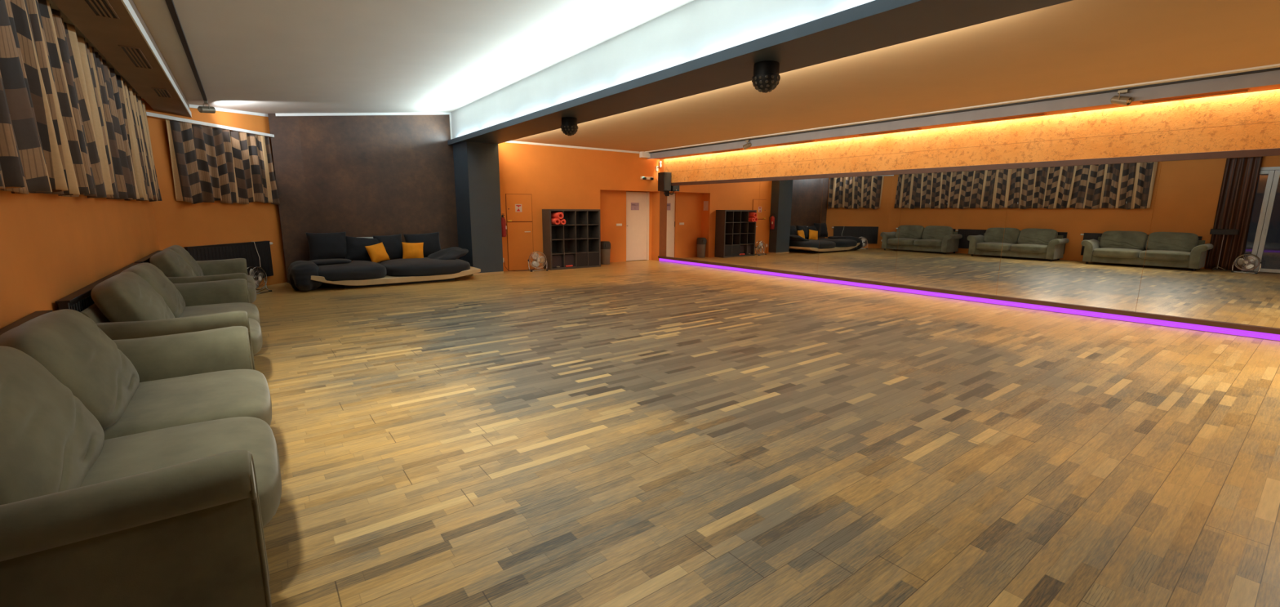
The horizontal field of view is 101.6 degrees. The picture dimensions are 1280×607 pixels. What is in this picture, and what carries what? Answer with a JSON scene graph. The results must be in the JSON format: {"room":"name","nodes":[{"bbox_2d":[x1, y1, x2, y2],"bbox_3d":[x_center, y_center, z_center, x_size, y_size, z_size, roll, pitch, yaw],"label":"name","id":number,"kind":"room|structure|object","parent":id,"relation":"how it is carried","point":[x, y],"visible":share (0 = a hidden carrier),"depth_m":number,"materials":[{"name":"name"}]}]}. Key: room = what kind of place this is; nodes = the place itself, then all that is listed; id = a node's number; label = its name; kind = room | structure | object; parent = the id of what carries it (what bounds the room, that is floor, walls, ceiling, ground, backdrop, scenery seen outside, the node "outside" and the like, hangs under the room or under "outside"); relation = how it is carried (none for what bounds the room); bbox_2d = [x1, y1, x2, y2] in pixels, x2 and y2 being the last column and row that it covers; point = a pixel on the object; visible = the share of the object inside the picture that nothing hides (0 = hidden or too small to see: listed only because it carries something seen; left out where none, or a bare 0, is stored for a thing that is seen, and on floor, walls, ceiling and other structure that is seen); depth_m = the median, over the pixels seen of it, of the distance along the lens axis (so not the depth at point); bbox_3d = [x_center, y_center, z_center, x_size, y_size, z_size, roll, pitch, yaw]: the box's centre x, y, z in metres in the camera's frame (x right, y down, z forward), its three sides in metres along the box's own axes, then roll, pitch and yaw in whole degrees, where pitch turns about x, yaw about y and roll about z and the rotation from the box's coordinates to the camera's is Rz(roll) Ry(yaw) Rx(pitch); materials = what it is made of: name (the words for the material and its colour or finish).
{"room":"exercise studio","nodes":[
{"label":"exercise studio","id":0,"kind":"room"},
{"bbox_2d":[0,190,159,328],"bbox_3d":[-3.591,-0.667,2.692,0.150,3.400,13.930,-7,13,-36],"label":"wall","id":1,"kind":"structure","parent":0,"point":[53,246],"depth_m":3.94,"materials":[{"name":"orange paint"}]},
{"bbox_2d":[0,309,53,334],"bbox_3d":[-3.082,0.567,2.420,0.095,0.694,2.635,-7,13,-36],"label":"radiator","id":2,"kind":"object","parent":1,"relation":"attached to","point":[36,313],"visible":0.02,"depth_m":3.04,"materials":[{"name":"black metal"}]},
{"bbox_2d":[0,0,162,201],"bbox_3d":[-5.166,-1.726,4.947,0.174,1.452,7.502,-7,13,-36],"label":"window curtain","id":3,"kind":"object","parent":1,"relation":"hanging from","point":[70,126],"visible":1,"depth_m":3.93,"materials":[{"name":"fabric"}]},
{"bbox_2d":[54,262,141,311],"bbox_3d":[-5.062,0.085,5.035,0.095,0.694,3.305,-7,13,-36],"label":"radiator","id":4,"kind":"object","parent":1,"relation":"attached to","point":[80,300],"visible":0.08,"depth_m":4.00,"materials":[{"name":"black metal"}]},
{"bbox_2d":[134,249,162,262],"bbox_3d":[-6.726,-0.320,7.231,0.095,0.694,2.215,-7,13,-36],"label":"radiator","id":5,"kind":"object","parent":1,"relation":"attached to","point":[146,259],"visible":0.09,"depth_m":6.72,"materials":[{"name":"black metal"}]},
{"bbox_2d":[141,98,287,287],"bbox_3d":[-7.591,-2.004,9.424,0.150,3.600,2.829,1,10,5],"label":"wall","id":6,"kind":"structure","parent":0,"point":[183,224],"depth_m":9.18,"materials":[{"name":"orange paint"}]},
{"bbox_2d":[146,111,274,137],"bbox_3d":[-7.435,-3.131,9.295,0.135,0.065,2.804,1,10,5],"label":"rail","id":7,"kind":"object","parent":6,"relation":"attached to","point":[149,114],"visible":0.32,"depth_m":8.91,"materials":[{"name":"white metal"}]},
{"bbox_2d":[165,120,279,204],"bbox_3d":[-7.410,-2.450,9.411,0.156,1.316,2.078,1,10,5],"label":"window curtain","id":8,"kind":"object","parent":7,"relation":"hanging from","point":[209,164],"visible":1,"depth_m":9.22,"materials":[{"name":"fabric"}]},
{"bbox_2d":[183,240,273,276],"bbox_3d":[-7.477,-0.757,9.629,0.095,0.694,1.815,1,10,5],"label":"radiator","id":9,"kind":"object","parent":6,"relation":"attached to","point":[247,251],"visible":0.56,"depth_m":9.75,"materials":[{"name":"black metal"}]},
{"bbox_2d":[183,240,270,248],"bbox_3d":[-7.469,-1.083,9.526,0.075,0.016,1.730,1,10,5],"label":"grille","id":10,"kind":"object","parent":9,"relation":"attached to","point":[250,243],"depth_m":9.49,"materials":[{"name":"black metal"}]},
{"bbox_2d":[189,104,267,116],"bbox_3d":[-7.470,-3.486,9.426,0.025,0.232,2.239,1,10,5],"label":"trim","id":11,"kind":"structure","parent":6,"relation":"attached to","point":[194,106],"depth_m":9.60,"materials":[{"name":"white paint"}]},
{"bbox_2d":[267,114,458,279],"bbox_3d":[-5.884,-2.583,11.696,3.744,3.950,0.170,-7,13,-36],"label":"wall","id":12,"kind":"structure","parent":0,"point":[366,175],"depth_m":11.62,"materials":[{"name":"brown paint"}]},
{"bbox_2d":[267,113,310,282],"bbox_3d":[-7.189,-2.196,10.785,0.500,3.500,0.240,-7,13,-36],"label":"wall","id":13,"kind":"structure","parent":12,"relation":"attached to","point":[286,149],"depth_m":10.67,"materials":[{"name":"brown paint"}]},
{"bbox_2d":[275,112,449,115],"bbox_3d":[-5.841,-4.108,11.324,3.446,0.455,0.025,-7,13,-36],"label":"trim","id":14,"kind":"structure","parent":12,"relation":"attached to","point":[326,113],"depth_m":11.17,"materials":[{"name":"white paint"}]},
{"bbox_2d":[448,112,452,139],"bbox_3d":[-4.473,-4.191,12.341,0.037,0.660,0.030,-7,13,-36],"label":"trim","id":15,"kind":"structure","parent":12,"relation":"attached to","point":[450,114],"depth_m":12.33,"materials":[{"name":"white paint"}]},
{"bbox_2d":[450,0,875,138],"bbox_3d":[0.206,-3.074,6.201,0.012,0.869,15.630,-7,13,-36],"label":"ceiling beam","id":16,"kind":"structure","parent":12,"relation":"attached to","point":[697,28],"depth_m":6.30,"materials":[{"name":"paint"}]},
{"bbox_2d":[48,0,694,114],"bbox_3d":[-2.092,-2.970,4.715,5.600,0.970,16.200,-7,13,-36],"label":"ceiling","id":17,"kind":"structure","parent":0,"point":[261,56],"depth_m":6.30,"materials":[{"name":"paint"}]},
{"bbox_2d":[51,0,191,117],"bbox_3d":[-3.388,-2.240,2.912,0.410,0.380,14.491,-7,13,-36],"label":"bulkhead","id":18,"kind":"object","parent":17,"relation":"attached to","point":[105,34],"visible":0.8,"depth_m":4.90,"materials":[{"name":"brown paint"}]},
{"bbox_2d":[82,0,119,19],"bbox_3d":[-3.855,-2.178,3.652,0.144,0.010,1.224,-7,13,-36],"label":"air vent","id":19,"kind":"object","parent":18,"relation":"attached to","point":[102,8],"visible":1,"depth_m":3.96,"materials":[{"name":"black plastic"}]},
{"bbox_2d":[118,44,152,69],"bbox_3d":[-5.080,-2.476,5.269,0.144,0.010,0.924,-7,13,-36],"label":"air vent","id":20,"kind":"object","parent":18,"relation":"attached to","point":[134,55],"visible":1,"depth_m":5.23,"materials":[{"name":"black plastic"}]},
{"bbox_2d":[120,0,191,117],"bbox_3d":[-3.219,-2.114,3.062,0.012,0.089,14.491,-7,13,-36],"label":"trim","id":21,"kind":"structure","parent":18,"relation":"attached to","point":[126,4],"depth_m":5.02,"materials":[{"name":"white paint"}]},
{"bbox_2d":[151,87,172,97],"bbox_3d":[-6.304,-2.774,6.886,0.144,0.010,0.624,-7,13,-36],"label":"air vent","id":22,"kind":"object","parent":18,"relation":"attached to","point":[160,92],"visible":1,"depth_m":6.87,"materials":[{"name":"black plastic"}]},
{"bbox_2d":[164,0,208,103],"bbox_3d":[-2.914,-2.277,3.015,0.044,0.035,14.100,-7,13,-36],"label":"track","id":23,"kind":"object","parent":17,"relation":"attached to","point":[170,3],"visible":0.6,"depth_m":5.42,"materials":[{"name":"black metal"}]},
{"bbox_2d":[197,101,215,113],"bbox_3d":[-7.008,-3.163,8.430,0.127,0.192,0.229,4,11,18],"label":"light","id":24,"kind":"object","parent":23,"relation":"attached to","point":[209,109],"visible":1,"depth_m":8.41,"materials":[{"name":"silver metal"}]},
{"bbox_2d":[447,0,1073,145],"bbox_3d":[0.449,-3.172,6.380,0.849,1.038,15.650,-7,13,-36],"label":"beam","id":25,"kind":"structure","parent":17,"relation":"attached to","point":[875,24],"depth_m":4.95,"materials":[{"name":"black paint"}]},
{"bbox_2d":[560,116,577,135],"bbox_3d":[-1.171,-2.925,8.666,0.290,0.277,0.286,-7,13,-36],"label":"disco ball","id":26,"kind":"object","parent":25,"relation":"attached to","point":[569,126],"visible":1,"depth_m":8.56,"materials":[{"name":"black plastic"}]},
{"bbox_2d":[751,60,780,93],"bbox_3d":[1.300,-2.320,5.387,0.286,0.277,0.290,8,13,35],"label":"light","id":27,"kind":"object","parent":25,"relation":"attached to","point":[766,77],"visible":1,"depth_m":5.29,"materials":[{"name":"black plastic"}]},
{"bbox_2d":[497,142,660,271],"bbox_3d":[-1.699,-2.749,14.288,5.454,3.400,0.593,-7,13,-36],"label":"wall","id":28,"kind":"structure","parent":0,"point":[554,177],"depth_m":13.86,"materials":[{"name":"orange paint"}]},
{"bbox_2d":[505,193,533,270],"bbox_3d":[-2.996,-1.773,13.078,0.694,1.895,0.050,-7,13,-36],"label":"cabinet","id":29,"kind":"object","parent":28,"relation":"attached to","point":[518,206],"visible":1,"depth_m":13.07,"materials":[{"name":"orange paint"}]},
{"bbox_2d":[503,266,543,271],"bbox_3d":[-3.004,-0.874,13.262,1.229,0.060,0.012,-7,13,-36],"label":"baseboard","id":30,"kind":"structure","parent":28,"relation":"attached to","point":[504,269],"depth_m":13.48,"materials":[{"name":"orange paint"}]},
{"bbox_2d":[506,140,639,153],"bbox_3d":[-1.756,-4.080,13.607,4.307,0.060,0.025,-7,13,-36],"label":"trim","id":31,"kind":"structure","parent":28,"relation":"attached to","point":[510,141],"depth_m":13.55,"materials":[{"name":"white paint"}]},
{"bbox_2d":[626,191,649,260],"bbox_3d":[-0.085,-2.313,15.721,0.861,2.050,0.091,-8,13,-37],"label":"door","id":32,"kind":"structure","parent":28,"relation":"in","point":[637,220],"depth_m":15.73,"materials":[{"name":"white laminate"}]},
{"bbox_2d":[631,202,639,209],"bbox_3d":[-0.149,-2.888,15.555,0.300,0.220,0.004,-7,13,-36],"label":"paper notice","id":33,"kind":"object","parent":32,"relation":"attached to","point":[634,206],"visible":1,"depth_m":15.55,"materials":[{"name":"paper"}]},
{"bbox_2d":[640,176,653,179],"bbox_3d":[0.210,-3.630,15.141,0.430,0.090,0.085,-7,13,-36],"label":"emergency light","id":34,"kind":"object","parent":28,"relation":"attached to","point":[642,177],"visible":1,"depth_m":15.15,"materials":[{"name":"beige plastic"}]},
{"bbox_2d":[644,63,1279,152],"bbox_3d":[4.606,-3.233,9.041,0.110,0.020,14.900,-7,13,-36],"label":"trim","id":35,"kind":"structure","parent":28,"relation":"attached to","point":[1277,65],"depth_m":7.59,"materials":[{"name":"white paint"}]},
{"bbox_2d":[252,259,1279,606],"bbox_3d":[0.295,0.341,7.133,11.600,0.120,16.400,-7,13,-36],"label":"floor","id":36,"kind":"structure","parent":0,"point":[640,433],"depth_m":3.43,"materials":[{"name":"brown wood"}]},
{"bbox_2d":[0,308,281,606],"bbox_3d":[-2.453,0.589,2.562,1.060,0.986,2.614,-7,13,-36],"label":"sofa","id":37,"kind":"object","parent":36,"relation":"on","point":[144,471],"visible":1,"depth_m":1.89,"materials":[{"name":"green fabric"}]},
{"bbox_2d":[0,345,104,504],"bbox_3d":[-2.385,0.497,1.950,0.416,0.587,1.014,-7,13,-36],"label":"cushion","id":38,"kind":"object","parent":37,"relation":"on","point":[51,442],"depth_m":1.94,"materials":[{"name":"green fabric"}]},
{"bbox_2d":[0,308,139,429],"bbox_3d":[-2.994,0.349,2.756,0.408,0.584,1.012,-7,13,-36],"label":"cushion","id":39,"kind":"object","parent":37,"relation":"on","point":[67,342],"depth_m":2.59,"materials":[{"name":"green fabric"}]},
{"bbox_2d":[80,416,281,526],"bbox_3d":[-2.074,0.790,2.240,0.872,0.277,1.032,-7,13,-36],"label":"seat cushion","id":40,"kind":"object","parent":37,"relation":"on","point":[122,455],"depth_m":2.32,"materials":[{"name":"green fabric"}]},
{"bbox_2d":[103,368,271,439],"bbox_3d":[-2.683,0.641,3.043,0.873,0.275,1.030,-7,13,-36],"label":"seat cushion","id":41,"kind":"object","parent":37,"relation":"on","point":[161,398],"depth_m":2.93,"materials":[{"name":"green fabric"}]},
{"bbox_2d":[80,262,262,369],"bbox_3d":[-4.323,0.134,5.030,1.060,0.986,2.614,-7,13,-36],"label":"sofa","id":42,"kind":"object","parent":36,"relation":"on","point":[140,300],"visible":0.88,"depth_m":4.27,"materials":[{"name":"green fabric"}]},
{"bbox_2d":[90,271,174,322],"bbox_3d":[-4.254,0.042,4.418,0.416,0.587,1.014,-7,13,-36],"label":"cushion","id":43,"kind":"object","parent":42,"relation":"on","point":[125,296],"depth_m":4.06,"materials":[{"name":"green fabric"}]},
{"bbox_2d":[120,262,185,317],"bbox_3d":[-4.863,-0.106,5.225,0.408,0.584,1.012,-7,13,-36],"label":"cushion","id":44,"kind":"object","parent":42,"relation":"on","point":[175,300],"depth_m":5.07,"materials":[{"name":"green fabric"}]},
{"bbox_2d":[178,302,260,323],"bbox_3d":[-4.553,0.186,5.512,0.873,0.275,1.030,-7,13,-36],"label":"seat cushion","id":45,"kind":"object","parent":42,"relation":"on","point":[190,308],"depth_m":5.52,"materials":[{"name":"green fabric"}]},
{"bbox_2d":[248,317,262,355],"bbox_3d":[-3.944,0.335,4.708,0.872,0.277,1.032,-7,13,-36],"label":"armrest","id":46,"kind":"object","parent":42,"relation":"on","point":[255,328],"depth_m":4.66,"materials":[{"name":"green fabric"}]},
{"bbox_2d":[149,244,256,302],"bbox_3d":[-6.192,-0.321,7.499,1.060,0.986,2.614,-7,13,-36],"label":"sofa","id":47,"kind":"object","parent":36,"relation":"on","point":[175,261],"visible":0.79,"depth_m":6.98,"materials":[{"name":"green fabric"}]},
{"bbox_2d":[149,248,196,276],"bbox_3d":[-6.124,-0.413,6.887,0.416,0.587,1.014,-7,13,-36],"label":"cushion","id":48,"kind":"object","parent":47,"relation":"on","point":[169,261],"depth_m":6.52,"materials":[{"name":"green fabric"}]},
{"bbox_2d":[162,244,204,275],"bbox_3d":[-6.733,-0.561,7.693,0.408,0.584,1.012,-7,13,-36],"label":"cushion","id":49,"kind":"object","parent":47,"relation":"on","point":[198,270],"depth_m":7.54,"materials":[{"name":"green fabric"}]},
{"bbox_2d":[246,274,255,286],"bbox_3d":[-6.422,-0.269,7.981,0.873,0.275,1.030,-7,13,-36],"label":"seat cushion","id":50,"kind":"object","parent":47,"relation":"on","point":[250,278],"depth_m":8.02,"materials":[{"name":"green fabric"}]},
{"bbox_2d":[247,282,256,302],"bbox_3d":[-5.813,-0.120,7.177,0.872,0.277,1.032,-7,13,-36],"label":"seat cushion","id":51,"kind":"object","parent":47,"relation":"on","point":[251,288],"depth_m":7.11,"materials":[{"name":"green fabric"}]},
{"bbox_2d":[247,266,271,294],"bbox_3d":[-6.970,-0.422,9.439,0.271,0.488,0.497,1,10,1],"label":"floor fan","id":52,"kind":"object","parent":36,"relation":"on","point":[257,279],"visible":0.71,"depth_m":9.46,"materials":[{"name":"silver metal"}]},
{"bbox_2d":[352,236,379,262],"bbox_3d":[-6.109,-1.026,11.648,0.540,0.900,0.024,-7,13,-36],"label":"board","id":53,"kind":"object","parent":36,"relation":"on","point":[358,237],"visible":0.04,"depth_m":11.61,"materials":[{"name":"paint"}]},
{"bbox_2d":[311,257,480,288],"bbox_3d":[-5.280,-0.700,11.151,3.240,0.444,1.700,-7,13,-36],"label":"lounge sofa","id":54,"kind":"object","parent":36,"relation":"on","point":[355,273],"visible":0.77,"depth_m":10.58,"materials":[{"name":"black fabric"}]},
{"bbox_2d":[287,258,351,290],"bbox_3d":[-6.194,-0.563,10.174,1.108,0.560,1.228,-7,13,-36],"label":"cushion","id":55,"kind":"object","parent":54,"relation":"on","point":[300,272],"visible":0.94,"depth_m":9.65,"materials":[{"name":"black fabric"}]},
{"bbox_2d":[305,231,346,260],"bbox_3d":[-6.532,-1.199,10.935,0.744,0.582,0.341,-9,14,-41],"label":"pillow","id":56,"kind":"object","parent":54,"relation":"on","point":[322,245],"visible":0.95,"depth_m":10.82,"materials":[{"name":"black fabric"}]},
{"bbox_2d":[317,260,386,283],"bbox_3d":[-6.001,-0.657,10.614,1.403,0.347,1.698,-7,13,-36],"label":"seat cushion","id":57,"kind":"object","parent":54,"relation":"on","point":[355,271],"depth_m":10.06,"materials":[{"name":"black fabric"}]},
{"bbox_2d":[345,235,378,260],"bbox_3d":[-5.992,-1.174,11.291,0.719,0.576,0.336,-5,12,-29],"label":"pillow","id":58,"kind":"object","parent":54,"relation":"on","point":[356,250],"visible":0.72,"depth_m":11.15,"materials":[{"name":"black fabric"}]},
{"bbox_2d":[364,242,390,262],"bbox_3d":[-5.656,-1.085,11.260,0.239,0.455,0.469,6,12,30],"label":"cushion","id":59,"kind":"object","parent":54,"relation":"on","point":[377,252],"visible":0.96,"depth_m":11.18,"materials":[{"name":"orange fabric"}]},
{"bbox_2d":[372,233,403,258],"bbox_3d":[-5.597,-1.258,11.656,0.607,0.564,0.318,-9,14,-43],"label":"pillow","id":60,"kind":"object","parent":54,"relation":"on","point":[393,244],"visible":0.63,"depth_m":11.59,"materials":[{"name":"black fabric"}]},
{"bbox_2d":[401,241,423,258],"bbox_3d":[-5.089,-1.168,11.707,0.451,0.413,0.235,-3,11,-19],"label":"cushion","id":61,"kind":"object","parent":54,"relation":"on","point":[411,250],"visible":0.91,"depth_m":11.63,"materials":[{"name":"orange fabric"}]},
{"bbox_2d":[403,231,440,257],"bbox_3d":[-5.012,-1.343,12.086,0.798,0.605,0.338,-7,12,-34],"label":"pillow","id":62,"kind":"object","parent":54,"relation":"on","point":[431,242],"visible":0.61,"depth_m":12.01,"materials":[{"name":"black fabric"}]},
{"bbox_2d":[379,257,470,276],"bbox_3d":[-4.750,-0.806,11.533,1.720,0.358,1.700,-7,13,-36],"label":"seat cushion","id":63,"kind":"object","parent":54,"relation":"on","point":[411,267],"depth_m":10.92,"materials":[{"name":"black fabric"}]},
{"bbox_2d":[426,246,468,259],"bbox_3d":[-4.375,-1.107,11.893,0.845,0.311,0.862,-7,13,-36],"label":"pillow","id":64,"kind":"object","parent":54,"relation":"on","point":[453,252],"visible":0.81,"depth_m":11.71,"materials":[{"name":"black fabric"}]},
{"bbox_2d":[453,141,503,272],"bbox_3d":[-3.905,-2.253,12.570,0.734,3.012,1.050,-7,13,-36],"label":"pillar","id":65,"kind":"structure","parent":36,"relation":"on","point":[476,164],"depth_m":12.17,"materials":[{"name":"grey paint"}]},
{"bbox_2d":[471,271,503,275],"bbox_3d":[-3.890,-0.788,12.803,0.750,0.045,0.988,-7,13,-36],"label":"baseboard","id":66,"kind":"structure","parent":65,"relation":"attached to","point":[500,272],"depth_m":12.41,"materials":[{"name":"beige wood"}]},
{"bbox_2d":[501,214,506,236],"bbox_3d":[-3.303,-1.887,12.626,0.173,0.557,0.213,2,10,11],"label":"fire extinguisher","id":67,"kind":"object","parent":65,"relation":"attached to","point":[504,226],"visible":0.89,"depth_m":12.56,"materials":[{"name":"red metal"}]},
{"bbox_2d":[504,262,534,271],"bbox_3d":[-2.989,-0.939,13.053,0.786,0.260,0.070,-3,11,-19],"label":"cable","id":68,"kind":"object","parent":36,"relation":"on","point":[504,263],"visible":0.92,"depth_m":13.02,"materials":[{"name":"plastic"}]},
{"bbox_2d":[527,251,547,271],"bbox_3d":[-2.574,-1.062,13.114,0.497,0.488,0.271,-5,12,-28],"label":"floor fan","id":69,"kind":"object","parent":36,"relation":"on","point":[535,263],"visible":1,"depth_m":13.08,"materials":[{"name":"silver metal"}]},
{"bbox_2d":[542,208,600,270],"bbox_3d":[-1.786,-1.704,13.760,1.500,1.530,0.415,-7,13,-36],"label":"cube shelf","id":70,"kind":"object","parent":36,"relation":"on","point":[580,234],"visible":0.94,"depth_m":13.78,"materials":[{"name":"black wood"}]},
{"bbox_2d":[551,217,559,224],"bbox_3d":[-2.209,-2.087,13.258,0.154,0.157,0.500,-7,13,-36],"label":"rolled mat","id":71,"kind":"object","parent":70,"relation":"on","point":[553,220],"visible":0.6,"depth_m":13.10,"materials":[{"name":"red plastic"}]},
{"bbox_2d":[551,212,564,218],"bbox_3d":[-2.126,-2.233,13.256,0.160,0.163,0.500,-7,13,-36],"label":"rolled mat","id":72,"kind":"object","parent":71,"relation":"on","point":[553,215],"visible":0.88,"depth_m":13.11,"materials":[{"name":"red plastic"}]},
{"bbox_2d":[551,253,561,267],"bbox_3d":[-2.238,-1.107,13.569,0.315,0.326,0.280,-7,13,-36],"label":"storage box","id":73,"kind":"object","parent":70,"relation":"on","point":[557,259],"visible":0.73,"depth_m":13.46,"materials":[{"name":"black fabric"}]},
{"bbox_2d":[559,218,565,224],"bbox_3d":[-2.071,-2.090,13.336,0.134,0.137,0.500,-7,13,-36],"label":"rolled mat","id":74,"kind":"object","parent":70,"relation":"on","point":[562,221],"visible":0.48,"depth_m":13.15,"materials":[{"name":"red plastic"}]},
{"bbox_2d":[564,253,573,266],"bbox_3d":[-1.952,-1.143,13.779,0.315,0.326,0.280,-7,13,-36],"label":"storage box","id":75,"kind":"object","parent":70,"relation":"on","point":[569,258],"visible":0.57,"depth_m":13.68,"materials":[{"name":"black fabric"}]},
{"bbox_2d":[600,240,610,264],"bbox_3d":[-0.987,-1.444,14.832,0.316,0.645,0.321,-7,13,-36],"label":"waste bin","id":76,"kind":"object","parent":36,"relation":"on","point":[605,245],"visible":0.94,"depth_m":14.72,"materials":[{"name":"grey plastic"}]},
{"bbox_2d":[513,0,1279,151],"bbox_3d":[2.908,-3.265,8.130,5.500,0.350,15.700,-7,13,-36],"label":"ceiling","id":77,"kind":"structure","parent":0,"point":[1074,46],"depth_m":6.04,"materials":[{"name":"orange paint"}]},
{"bbox_2d":[639,151,650,158],"bbox_3d":[0.140,-4.247,14.934,0.290,0.158,0.145,-7,13,-36],"label":"junction box","id":78,"kind":"object","parent":77,"relation":"attached to","point":[642,154],"visible":0.92,"depth_m":14.87,"materials":[{"name":"white paint"}]},
{"bbox_2d":[647,69,1279,159],"bbox_3d":[4.699,-3.172,9.178,0.012,0.187,14.987,-7,13,-36],"label":"bulkhead","id":79,"kind":"object","parent":77,"relation":"attached to","point":[1268,77],"visible":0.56,"depth_m":7.79,"materials":[{"name":"paint"}]},
{"bbox_2d":[653,84,1279,159],"bbox_3d":[4.914,-3.118,9.232,0.385,0.060,14.800,-7,13,-36],"label":"bulkhead underside","id":80,"kind":"object","parent":79,"relation":"attached to","point":[1277,86],"visible":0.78,"depth_m":7.97,"materials":[{"name":"orange paint"}]},
{"bbox_2d":[711,148,741,152],"bbox_3d":[2.129,-3.749,12.845,0.124,0.010,0.934,-7,13,-36],"label":"air vent","id":81,"kind":"object","parent":80,"relation":"attached to","point":[738,148],"visible":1,"depth_m":12.79,"materials":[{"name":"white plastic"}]},
{"bbox_2d":[775,140,814,145],"bbox_3d":[3.329,-3.457,11.260,0.124,0.010,0.934,-7,13,-36],"label":"air vent","id":82,"kind":"object","parent":80,"relation":"attached to","point":[807,140],"visible":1,"depth_m":11.23,"materials":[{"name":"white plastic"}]},
{"bbox_2d":[858,128,921,135],"bbox_3d":[4.581,-3.152,9.608,0.124,0.010,1.124,-7,13,-36],"label":"air vent","id":83,"kind":"object","parent":80,"relation":"attached to","point":[911,128],"visible":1,"depth_m":9.57,"materials":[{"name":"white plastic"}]},
{"bbox_2d":[971,112,1047,122],"bbox_3d":[5.713,-2.877,8.113,0.124,0.010,0.974,-7,13,-36],"label":"strip light","id":84,"kind":"object","parent":80,"relation":"attached to","point":[1043,113],"visible":1,"depth_m":8.07,"materials":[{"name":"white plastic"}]},
{"bbox_2d":[1140,88,1250,103],"bbox_3d":[6.910,-2.585,6.532,0.124,0.010,0.944,-7,13,-36],"label":"air vent","id":85,"kind":"object","parent":80,"relation":"attached to","point":[1244,90],"visible":1,"depth_m":6.49,"materials":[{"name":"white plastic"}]},
{"bbox_2d":[648,66,1279,153],"bbox_3d":[4.682,-3.234,9.099,0.044,0.035,14.900,-7,13,-36],"label":"track","id":86,"kind":"object","parent":77,"relation":"attached to","point":[1273,68],"visible":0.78,"depth_m":7.68,"materials":[{"name":"black metal"}]},
{"bbox_2d":[742,139,751,149],"bbox_3d":[2.476,-3.653,12.039,0.207,0.212,0.126,-1,10,-6],"label":"light","id":87,"kind":"object","parent":86,"relation":"attached to","point":[747,145],"visible":1,"depth_m":12.00,"materials":[{"name":"white metal"}]},
{"bbox_2d":[1110,88,1133,105],"bbox_3d":[6.363,-2.707,6.901,0.126,0.208,0.225,-5,11,-25],"label":"light","id":88,"kind":"object","parent":86,"relation":"attached to","point":[1124,100],"visible":1,"depth_m":6.87,"materials":[{"name":"white metal"}]},
{"bbox_2d":[651,159,1275,340],"bbox_3d":[4.953,-1.933,9.956,0.150,3.400,15.550,-7,13,-36],"label":"wall","id":89,"kind":"structure","parent":0,"point":[655,195],"depth_m":15.80,"materials":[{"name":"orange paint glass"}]},
{"bbox_2d":[657,172,671,195],"bbox_3d":[0.705,-3.437,15.074,0.274,0.660,0.324,-7,13,-36],"label":"speaker","id":90,"kind":"object","parent":89,"relation":"attached to","point":[664,178],"visible":1,"depth_m":14.96},
{"bbox_2d":[664,173,671,190],"bbox_3d":[0.794,-3.484,14.940,0.240,0.480,0.008,-7,13,-36],"label":"grille","id":91,"kind":"object","parent":90,"relation":"attached to","point":[667,175],"depth_m":14.94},
{"bbox_2d":[657,147,1279,340],"bbox_3d":[5.043,-1.338,9.766,0.050,2.290,14.970,-7,13,-36],"label":"wall mirror","id":92,"kind":"object","parent":89,"relation":"attached to","point":[1076,233],"depth_m":8.24,"materials":[{"name":"silver mirror"}]},
{"bbox_2d":[663,88,1279,182],"bbox_3d":[5.117,-2.861,9.434,0.012,0.825,14.800,-7,13,-36],"label":"wall","id":93,"kind":"structure","parent":89,"relation":"attached to","point":[1250,120],"depth_m":8.10,"materials":[{"name":"orange paint"}]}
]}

